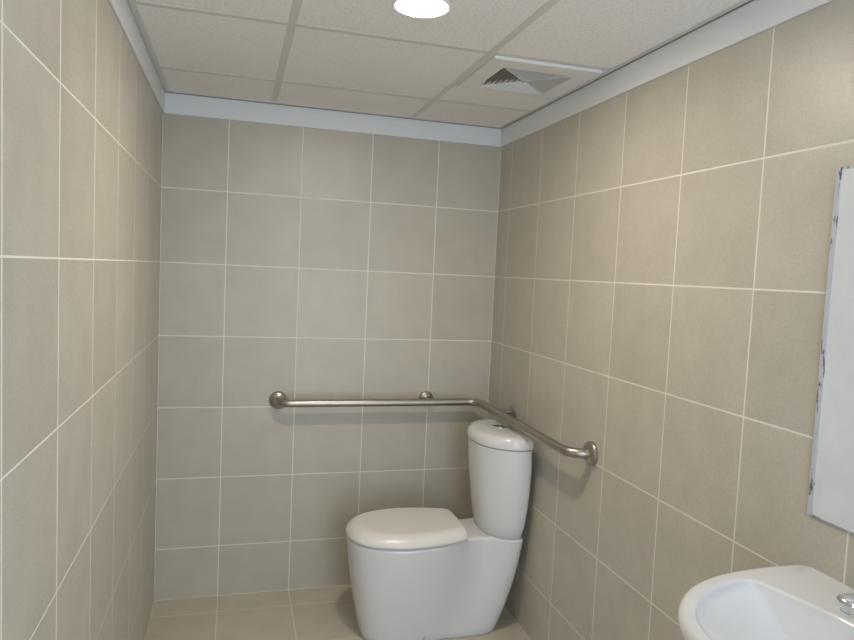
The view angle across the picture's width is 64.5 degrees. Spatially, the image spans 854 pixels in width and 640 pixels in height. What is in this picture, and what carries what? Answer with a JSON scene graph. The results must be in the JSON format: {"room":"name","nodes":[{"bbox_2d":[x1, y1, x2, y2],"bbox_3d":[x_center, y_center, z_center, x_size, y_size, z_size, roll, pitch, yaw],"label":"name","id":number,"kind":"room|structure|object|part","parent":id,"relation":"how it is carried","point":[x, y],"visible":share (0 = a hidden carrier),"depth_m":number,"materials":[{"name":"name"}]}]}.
{"room":"public restroom","nodes":[
{"label":"public restroom","id":0,"kind":"room"},
{"bbox_2d":[0,0,162,639],"bbox_3d":[-0.683,0.167,1.118,0.100,2.300,3.400,1,4,-16],"label":"wall","id":1,"kind":"structure","parent":0,"point":[81,120],"depth_m":1.32,"materials":[{"name":"tile"}]},
{"bbox_2d":[108,0,164,112],"bbox_3d":[-0.593,-0.736,1.079,0.007,0.086,3.380,1,4,-16],"label":"trim","id":2,"kind":"structure","parent":1,"relation":"attached to","point":[121,9],"depth_m":1.97,"materials":[{"name":"white paint"}]},
{"bbox_2d":[154,91,501,600],"bbox_3d":[-0.410,0.048,3.009,1.652,2.300,0.100,1,4,-16],"label":"wall","id":3,"kind":"structure","parent":0,"point":[296,262],"depth_m":2.94,"materials":[{"name":"tile"}]},
{"bbox_2d":[164,91,500,146],"bbox_3d":[-0.355,-0.852,2.895,1.438,0.086,0.007,1,4,-16],"label":"trim","id":4,"kind":"structure","parent":3,"relation":"attached to","point":[175,103],"depth_m":2.87,"materials":[{"name":"white paint"}]},
{"bbox_2d":[269,391,597,465],"bbox_3d":[0.078,0.384,2.809,1.421,0.080,0.614,5,5,29],"label":"grab bar","id":5,"kind":"object","parent":3,"relation":"attached to","point":[277,400],"visible":1,"depth_m":2.87,"materials":[{"name":"silver metal"}]},
{"bbox_3d":[0.004,0.360,3.062,0.066,0.066,0.070,1,4,-16],"label":"wall post","id":6,"kind":"part","parent":5,"relation":"part of","materials":[{"name":"silver metal"}]},
{"bbox_3d":[0.337,0.391,2.877,0.070,0.066,0.066,1,4,-16],"label":"wall post","id":7,"kind":"part","parent":5,"relation":"part of","materials":[{"name":"silver metal"}]},
{"bbox_2d":[145,585,530,639],"bbox_3d":[0.010,1.372,1.412,1.652,0.080,3.600,1,4,-16],"label":"floor","id":8,"kind":"structure","parent":0,"point":[319,613],"depth_m":2.74,"materials":[{"name":"tile"}]},
{"bbox_2d":[346,419,533,639],"bbox_3d":[0.022,0.832,2.713,0.694,0.818,0.382,1,4,-16],"label":"toilet","id":9,"kind":"object","parent":8,"relation":"on","point":[416,573],"visible":1,"depth_m":2.61,"materials":[{"name":"white ceramic"}]},
{"bbox_3d":[-0.088,0.835,2.683,0.447,0.008,0.348,1,4,-16],"label":"seat","id":10,"kind":"part","parent":9,"relation":"part of","materials":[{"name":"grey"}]},
{"bbox_3d":[-0.090,0.813,2.680,0.460,0.042,0.364,1,4,-16],"label":"lid","id":11,"kind":"part","parent":9,"relation":"part of","materials":[{"name":"white plastic"}]},
{"bbox_3d":[0.275,0.461,2.754,0.199,0.054,0.382,1,4,-16],"label":"cistern lid","id":12,"kind":"part","parent":9,"relation":"part of","materials":[{"name":"white ceramic"}]},
{"bbox_2d":[126,0,750,127],"bbox_3d":[0.111,-0.874,1.256,1.652,0.232,3.600,1,4,-16],"label":"ceiling","id":13,"kind":"structure","parent":0,"point":[360,56],"depth_m":2.02,"materials":[{"name":"tile"}]},
{"bbox_2d":[393,0,450,17],"bbox_3d":[-0.013,-0.794,1.711,0.149,0.006,0.149,1,4,-16],"label":"recessed light","id":14,"kind":"object","parent":13,"relation":"in","point":[412,8],"visible":1,"depth_m":1.72,"materials":[{"name":"white plastic"}]},
{"bbox_2d":[456,55,601,99],"bbox_3d":[0.335,-0.849,2.301,0.369,0.078,0.376,1,4,-16],"label":"ceiling vent","id":15,"kind":"object","parent":13,"relation":"in","point":[499,74],"visible":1,"depth_m":2.28,"materials":[{"name":"white plastic"}]},
{"bbox_2d":[487,0,853,639],"bbox_3d":[0.810,0.205,1.542,0.100,2.300,3.400,1,4,-16],"label":"wall","id":16,"kind":"structure","parent":0,"point":[663,243],"depth_m":1.85,"materials":[{"name":"tile"}]},
{"bbox_2d":[500,0,832,146],"bbox_3d":[0.796,-0.701,1.474,0.007,0.086,3.380,1,4,-16],"label":"trim","id":17,"kind":"structure","parent":16,"relation":"attached to","point":[753,17],"depth_m":1.88,"materials":[{"name":"white paint"}]},
{"bbox_2d":[677,565,853,639],"bbox_3d":[0.643,0.617,1.118,0.431,0.190,0.517,1,4,-16],"label":"washbasin","id":18,"kind":"object","parent":16,"relation":"attached to","point":[789,602],"visible":0.98,"depth_m":1.25,"materials":[{"name":"white ceramic"}]},
{"bbox_2d":[836,593,853,619],"bbox_3d":[0.754,0.455,1.136,0.142,0.140,0.054,1,4,-16],"label":"tap","id":19,"kind":"object","parent":18,"relation":"on","point":[845,601],"visible":1,"depth_m":1.12,"materials":[{"name":"silver metal"}]},
{"bbox_2d":[807,165,853,533],"bbox_3d":[0.869,0.068,1.147,0.007,0.708,0.483,1,4,-16],"label":"wall mirror","id":20,"kind":"object","parent":16,"relation":"attached to","point":[831,483],"visible":1,"depth_m":1.34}
]}

